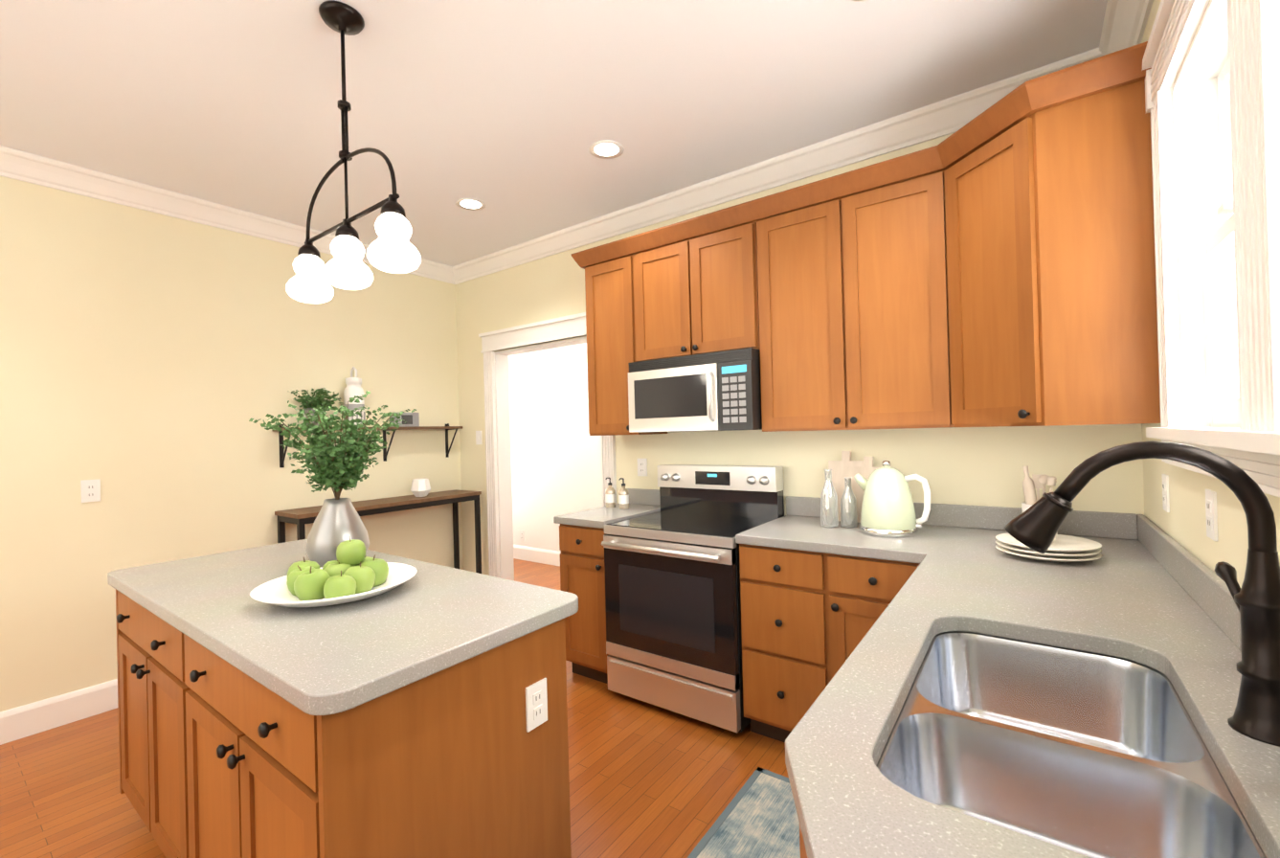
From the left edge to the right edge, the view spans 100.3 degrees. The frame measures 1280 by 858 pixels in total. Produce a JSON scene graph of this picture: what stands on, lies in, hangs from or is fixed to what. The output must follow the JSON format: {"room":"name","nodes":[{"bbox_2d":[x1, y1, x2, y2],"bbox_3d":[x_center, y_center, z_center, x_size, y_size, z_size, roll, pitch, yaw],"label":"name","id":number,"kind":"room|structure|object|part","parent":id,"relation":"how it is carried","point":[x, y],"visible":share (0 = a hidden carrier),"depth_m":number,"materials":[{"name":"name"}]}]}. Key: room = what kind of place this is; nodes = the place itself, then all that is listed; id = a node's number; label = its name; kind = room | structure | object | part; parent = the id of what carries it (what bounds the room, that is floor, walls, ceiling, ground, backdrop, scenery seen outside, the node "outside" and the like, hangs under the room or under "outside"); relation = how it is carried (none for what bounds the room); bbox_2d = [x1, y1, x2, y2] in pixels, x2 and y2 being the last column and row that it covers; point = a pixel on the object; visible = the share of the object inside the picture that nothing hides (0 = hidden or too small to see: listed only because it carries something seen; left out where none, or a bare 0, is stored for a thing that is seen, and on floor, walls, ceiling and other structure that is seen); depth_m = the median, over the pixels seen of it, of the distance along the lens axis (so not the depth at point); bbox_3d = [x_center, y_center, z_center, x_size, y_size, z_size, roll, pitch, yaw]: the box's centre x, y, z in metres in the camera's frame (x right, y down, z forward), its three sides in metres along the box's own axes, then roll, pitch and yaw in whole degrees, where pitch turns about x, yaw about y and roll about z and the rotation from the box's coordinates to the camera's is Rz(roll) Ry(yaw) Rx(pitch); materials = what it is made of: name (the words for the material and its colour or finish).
{"room":"kitchen","nodes":[
{"label":"kitchen","id":0,"kind":"room"},
{"bbox_2d":[0,176,463,711],"bbox_3d":[-3.098,0.080,2.662,0.150,2.840,5.000,-2,0,36],"label":"wall","id":1,"kind":"structure","parent":0,"point":[151,364],"depth_m":3.04,"materials":[{"name":"paint"}]},
{"bbox_2d":[0,678,118,744],"bbox_3d":[-2.994,1.422,2.606,0.016,0.150,5.000,-2,0,36],"label":"baseboard","id":2,"kind":"structure","parent":1,"relation":"attached to","point":[33,718],"depth_m":2.68,"materials":[{"name":"white wood"}]},
{"bbox_2d":[80,478,100,502],"bbox_3d":[-2.885,0.325,2.808,0.008,0.116,0.072,-2,0,36],"label":"outlet","id":3,"kind":"object","parent":1,"relation":"attached to","point":[90,490],"visible":1,"depth_m":2.81,"materials":[{"name":"white plastic"}]},
{"bbox_2d":[0,145,457,284],"bbox_3d":[-3.034,-1.285,2.596,0.098,0.114,5.000,-2,0,36],"label":"crown molding","id":4,"kind":"structure","parent":1,"relation":"attached to","point":[14,164],"depth_m":3.02,"materials":[{"name":"white wood"}]},
{"bbox_2d":[271,423,462,467],"bbox_3d":[-1.941,0.101,3.985,0.159,0.289,1.340,-2,0,36],"label":"shelf unit","id":5,"kind":"object","parent":1,"relation":"attached to","point":[446,427],"visible":0.52,"depth_m":4.09,"materials":[{"name":"brown wood"}]},
{"bbox_2d":[291,387,341,426],"bbox_3d":[-2.188,-0.145,3.630,0.234,0.269,0.338,-2,0,36],"label":"potted plant","id":6,"kind":"object","parent":5,"relation":"on","point":[315,402],"visible":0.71,"depth_m":3.58,"materials":[{"name":"green plant"}]},
{"bbox_2d":[343,366,365,425],"bbox_3d":[-2.052,-0.230,3.839,0.137,0.434,0.138,-2,0,36],"label":"bottle","id":7,"kind":"object","parent":5,"relation":"on","point":[353,388],"visible":0.6,"depth_m":3.79,"materials":[{"name":"white ceramic"}]},
{"bbox_2d":[389,412,419,426],"bbox_3d":[-1.834,-0.072,4.164,0.072,0.110,0.200,-2,0,36],"label":"picture frame","id":8,"kind":"object","parent":5,"relation":"on","point":[411,418],"visible":0.57,"depth_m":4.15,"materials":[{"name":"grey"}]},
{"bbox_2d":[0,558,788,857],"bbox_3d":[-1.206,1.475,2.821,6.350,0.050,7.750,-2,0,36],"label":"floor","id":9,"kind":"structure","parent":0,"point":[649,780],"depth_m":2.19,"materials":[{"name":"brown wood"}]},
{"bbox_2d":[107,581,571,857],"bbox_3d":[-1.091,0.996,1.764,1.703,0.890,0.692,-2,0,36],"label":"kitchen island","id":10,"kind":"object","parent":9,"relation":"on","point":[422,712],"depth_m":1.31,"materials":[{"name":"brown wood"}]},
{"bbox_2d":[107,538,578,726],"bbox_3d":[-1.087,0.531,1.784,1.780,0.040,0.725,-2,0,36],"label":"island countertop","id":11,"kind":"structure","parent":10,"relation":"on","point":[336,660],"depth_m":1.40,"materials":[{"name":"grey stone"}]},
{"bbox_2d":[248,390,416,566],"bbox_3d":[-1.165,0.181,2.039,0.610,0.664,0.532,-2,0,36],"label":"vase","id":12,"kind":"object","parent":11,"relation":"on","point":[339,466],"visible":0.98,"depth_m":1.98,"materials":[{"name":"green leaf"},{"name":"brushed metal"}]},
{"bbox_2d":[249,536,417,606],"bbox_3d":[-0.927,0.420,1.644,0.444,0.168,0.444,-2,0,36],"label":"apple bowl","id":13,"kind":"object","parent":11,"relation":"on","point":[352,572],"visible":1,"depth_m":1.58,"materials":[{"name":"white ceramic"}]},
{"bbox_2d":[524,676,548,732],"bbox_3d":[-0.279,0.747,1.449,0.008,0.116,0.072,-2,0,36],"label":"outlet","id":14,"kind":"object","parent":10,"relation":"attached to","point":[536,689],"depth_m":1.44,"materials":[{"name":"white plastic"}]},
{"bbox_2d":[274,489,481,573],"bbox_3d":[-1.825,0.998,3.926,0.348,0.950,1.360,-2,0,36],"label":"console table","id":15,"kind":"object","parent":9,"relation":"on","point":[300,518],"visible":0.69,"depth_m":3.93,"materials":[{"name":"brown wood"}]},
{"bbox_2d":[410,477,430,496],"bbox_3d":[-1.688,0.451,4.115,0.150,0.135,0.150,-2,0,36],"label":"pot","id":16,"kind":"object","parent":15,"relation":"on","point":[420,487],"visible":1,"depth_m":4.07,"materials":[{"name":"white ceramic"}]},
{"bbox_2d":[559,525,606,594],"bbox_3d":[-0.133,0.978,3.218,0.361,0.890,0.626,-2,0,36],"label":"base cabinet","id":17,"kind":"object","parent":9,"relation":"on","point":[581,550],"depth_m":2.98,"materials":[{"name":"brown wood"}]},
{"bbox_2d":[553,502,660,529],"bbox_3d":[-0.156,0.513,3.219,0.378,0.040,0.641,-2,0,36],"label":"countertop","id":18,"kind":"structure","parent":17,"relation":"on","point":[595,518],"depth_m":3.07,"materials":[{"name":"grey stone"}]},
{"bbox_2d":[605,477,615,507],"bbox_3d":[-0.188,0.399,3.382,0.063,0.190,0.063,-2,0,-9],"label":"soap bottle","id":19,"kind":"object","parent":18,"relation":"on","point":[610,493],"depth_m":3.36,"materials":[{"name":"glass"}]},
{"bbox_2d":[618,477,628,509],"bbox_3d":[-0.102,0.396,3.313,0.063,0.190,0.063,-2,0,-9],"label":"soap bottle","id":20,"kind":"object","parent":18,"relation":"on","point":[623,497],"depth_m":3.29,"materials":[{"name":"glass"}]},
{"bbox_2d":[564,514,1279,857],"bbox_3d":[0.514,0.484,1.305,1.428,0.040,2.946,-2,0,36],"label":"countertop","id":21,"kind":"structure","parent":17,"relation":"on","point":[839,625],"depth_m":1.31,"materials":[{"name":"grey stone"}]},
{"bbox_2d":[820,469,857,528],"bbox_3d":[0.931,0.324,2.511,0.157,0.270,0.112,-2,0,36],"label":"glass bottles","id":22,"kind":"object","parent":21,"relation":"on","point":[829,520],"visible":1,"depth_m":2.49},
{"bbox_2d":[826,450,878,522],"bbox_3d":[1.073,0.281,2.625,0.295,0.346,0.088,-2,0,36],"label":"cutting boards","id":23,"kind":"object","parent":21,"relation":"on","point":[844,467],"visible":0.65,"depth_m":2.65,"materials":[{"name":"beige wood"}]},
{"bbox_2d":[853,460,930,537],"bbox_3d":[1.101,0.296,2.343,0.310,0.315,0.230,-2,0,36],"label":"kettle","id":24,"kind":"object","parent":21,"relation":"on","point":[887,507],"visible":1,"depth_m":2.27,"materials":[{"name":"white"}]},
{"bbox_2d":[1021,465,1056,512],"bbox_3d":[1.594,0.293,2.133,0.115,0.291,0.110,-2,0,36],"label":"utensil crock","id":25,"kind":"object","parent":21,"relation":"on","point":[1030,485],"visible":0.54,"depth_m":2.14,"materials":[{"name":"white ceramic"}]},
{"bbox_2d":[995,531,1102,561],"bbox_3d":[1.413,0.392,1.858,0.296,0.100,0.296,-2,0,36],"label":"plate stack","id":26,"kind":"object","parent":21,"relation":"on","point":[1062,548],"visible":0.62,"depth_m":1.81,"materials":[{"name":"beige ceramic"}]},
{"bbox_2d":[875,621,1265,857],"bbox_3d":[0.690,0.592,0.912,0.444,0.213,0.815,-2,0,36],"label":"sink","id":27,"kind":"object","parent":21,"relation":"in","point":[1086,745],"depth_m":0.92,"materials":[{"name":"silver metal"}]},
{"bbox_2d":[1001,441,1279,766],"bbox_3d":[0.797,0.237,0.850,0.359,0.434,0.377,-2,0,36],"label":"faucet","id":28,"kind":"object","parent":21,"relation":"on","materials":[{"name":"black metal"}]},
{"bbox_2d":[601,464,784,733],"bbox_3d":[0.282,0.812,2.837,0.752,1.195,0.696,-2,0,36],"label":"range","id":29,"kind":"object","parent":9,"relation":"on","point":[673,606],"visible":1,"depth_m":2.64,"materials":[{"name":"silver metal"}]},
{"bbox_2d":[687,766,800,857],"bbox_3d":[0.145,1.399,1.230,0.590,0.010,1.970,-2,0,36],"label":"runner rug","id":30,"kind":"object","parent":9,"relation":"on","point":[758,818],"visible":0.41,"depth_m":1.88,"materials":[{"name":"fabric"}]},
{"bbox_2d":[0,0,1107,266],"bbox_3d":[-0.780,-1.455,2.469,5.100,0.100,7.750,-2,0,36],"label":"ceiling","id":31,"kind":"structure","parent":0,"point":[507,113],"depth_m":2.22,"materials":[{"name":"white paint"}]},
{"bbox_2d":[286,0,421,303],"bbox_3d":[-1.000,-0.940,1.814,0.731,0.922,0.151,-2,0,36],"label":"pendant light","id":32,"kind":"object","parent":31,"relation":"hanging from","point":[392,249],"visible":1,"depth_m":1.78,"materials":[{"name":"black metal"}]},
{"bbox_2d":[455,198,485,210],"bbox_3d":[-1.047,-1.389,3.307,0.175,0.005,0.175,-2,0,12],"label":"recessed light","id":33,"kind":"object","parent":31,"relation":"in","point":[470,204],"depth_m":3.31,"materials":[{"name":"white"}]},
{"bbox_2d":[589,139,624,158],"bbox_3d":[-0.169,-1.416,2.711,0.175,0.005,0.175,-2,0,0],"label":"recessed light","id":34,"kind":"object","parent":31,"relation":"in","point":[606,149],"depth_m":2.71,"materials":[{"name":"white"}]},
{"bbox_2d":[508,342,602,551],"bbox_3d":[-0.544,0.027,5.533,4.300,2.840,0.150,-2,0,36],"label":"wall","id":35,"kind":"structure","parent":0,"point":[555,449],"depth_m":5.72,"materials":[{"name":"white paint"}]},
{"bbox_2d":[519,530,524,540],"bbox_3d":[-1.327,1.201,6.022,0.072,0.116,0.008,-2,0,36],"label":"outlet","id":36,"kind":"object","parent":35,"relation":"attached to","point":[522,535],"visible":1,"depth_m":6.02,"materials":[{"name":"white plastic"}]},
{"bbox_2d":[513,544,561,565],"bbox_3d":[-0.556,1.372,5.459,4.000,0.150,0.016,-2,0,36],"label":"baseboard","id":37,"kind":"structure","parent":35,"relation":"attached to","point":[546,556],"depth_m":5.87,"materials":[{"name":"white wood"}]},
{"bbox_2d":[455,133,1144,575],"bbox_3d":[0.047,-0.001,3.542,5.100,2.840,0.125,-2,0,36],"label":"wall","id":38,"kind":"structure","parent":0,"point":[975,466],"depth_m":2.88,"materials":[{"name":"paint"}]},
{"bbox_2d":[475,430,482,444],"bbox_3d":[-1.351,0.073,4.475,0.072,0.116,0.012,-2,0,36],"label":"switch plate","id":39,"kind":"object","parent":38,"relation":"attached to","point":[479,439],"visible":1,"depth_m":4.47,"materials":[{"name":"white plastic"}]},
{"bbox_2d":[478,312,617,580],"bbox_3d":[-0.674,0.321,4.056,1.404,2.243,0.190,-2,0,36],"label":"door frame","id":40,"kind":"structure","parent":38,"relation":"attached to","point":[498,459],"depth_m":4.34,"materials":[{"name":"white wood"}]},
{"bbox_2d":[578,232,667,435],"bbox_3d":[-0.062,-0.532,3.330,0.449,1.136,0.326,-2,0,36],"label":"upper cabinet","id":41,"kind":"object","parent":38,"relation":"attached to","point":[614,271],"depth_m":3.21,"materials":[{"name":"brown wood"}]},
{"bbox_2d":[637,458,647,476],"bbox_3d":[0.014,0.250,3.486,0.072,0.116,0.008,-2,0,36],"label":"outlet","id":42,"kind":"object","parent":38,"relation":"attached to","point":[641,466],"visible":1,"depth_m":3.48,"materials":[{"name":"white plastic"}]},
{"bbox_2d":[643,206,735,359],"bbox_3d":[0.364,-0.753,3.017,0.759,0.721,0.326,-2,0,36],"label":"upper cabinet","id":43,"kind":"object","parent":38,"relation":"attached to","point":[689,264],"depth_m":2.88,"materials":[{"name":"brown wood"}]},
{"bbox_2d":[628,347,762,432],"bbox_3d":[0.346,-0.188,2.967,0.754,0.401,0.440,-2,0,36],"label":"microwave","id":44,"kind":"object","parent":43,"relation":"attached to","point":[719,391],"visible":1,"depth_m":2.78,"materials":[{"name":"silver metal"}]},
{"bbox_2d":[451,49,1091,283],"bbox_3d":[0.126,-1.366,3.327,4.110,0.114,0.098,-2,0,36],"label":"crown molding","id":45,"kind":"structure","parent":38,"relation":"attached to","point":[945,117],"depth_m":2.87,"materials":[{"name":"white wood"}]},
{"bbox_2d":[626,488,1001,529],"bbox_3d":[0.903,0.412,2.830,2.552,0.100,0.020,-2,0,36],"label":"backsplash","id":46,"kind":"structure","parent":38,"relation":"attached to","point":[940,514],"depth_m":2.47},
{"bbox_2d":[731,153,919,431],"bbox_3d":[0.995,-0.566,2.534,0.956,1.136,0.368,-2,0,36],"label":"upper cabinet","id":47,"kind":"object","parent":38,"relation":"attached to","point":[825,268],"depth_m":2.44,"materials":[{"name":"brown wood"}]},
{"bbox_2d":[911,44,1160,427],"bbox_3d":[1.488,-0.582,2.042,0.666,1.136,0.583,-2,0,36],"label":"upper cabinet","id":48,"kind":"object","parent":38,"relation":"attached to","point":[994,265],"depth_m":1.79,"materials":[{"name":"brown wood"}]},
{"bbox_2d":[1141,0,1279,587],"bbox_3d":[0.539,-0.034,0.014,0.150,2.840,5.000,-2,0,36],"label":"wall","id":49,"kind":"structure","parent":0,"point":[1182,522],"depth_m":1.42,"materials":[{"name":"paint"}]},
{"bbox_2d":[1091,0,1153,59],"bbox_3d":[0.402,-1.392,0.095,0.098,0.114,5.000,-2,0,36],"label":"crown molding","id":50,"kind":"structure","parent":49,"relation":"attached to","point":[1124,25],"depth_m":1.87,"materials":[{"name":"white wood"}]},
{"bbox_2d":[1161,473,1169,512],"bbox_3d":[1.690,0.205,1.719,0.008,0.116,0.072,-2,0,36],"label":"outlet","id":51,"kind":"object","parent":49,"relation":"attached to","point":[1165,494],"visible":1,"depth_m":1.70,"materials":[{"name":"white plastic"}]},
{"bbox_2d":[1142,0,1279,497],"bbox_3d":[1.130,-0.497,0.896,0.210,1.215,1.747,-2,0,36],"label":"window","id":52,"kind":"structure","parent":49,"relation":"in","point":[1243,36],"depth_m":1.39,"materials":[{"name":"white glass"}]},
{"bbox_3d":[1.151,-0.479,0.882,0.100,0.943,1.437,-2,0,36],"label":"window sash","id":53,"kind":"part","parent":52,"relation":"part of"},
{"bbox_2d":[1205,489,1218,540],"bbox_3d":[1.376,0.206,1.288,0.008,0.116,0.072,-2,0,36],"label":"outlet","id":54,"kind":"object","parent":49,"relation":"attached to","point":[1211,512],"visible":0.96,"depth_m":1.27,"materials":[{"name":"white plastic"}]}
]}

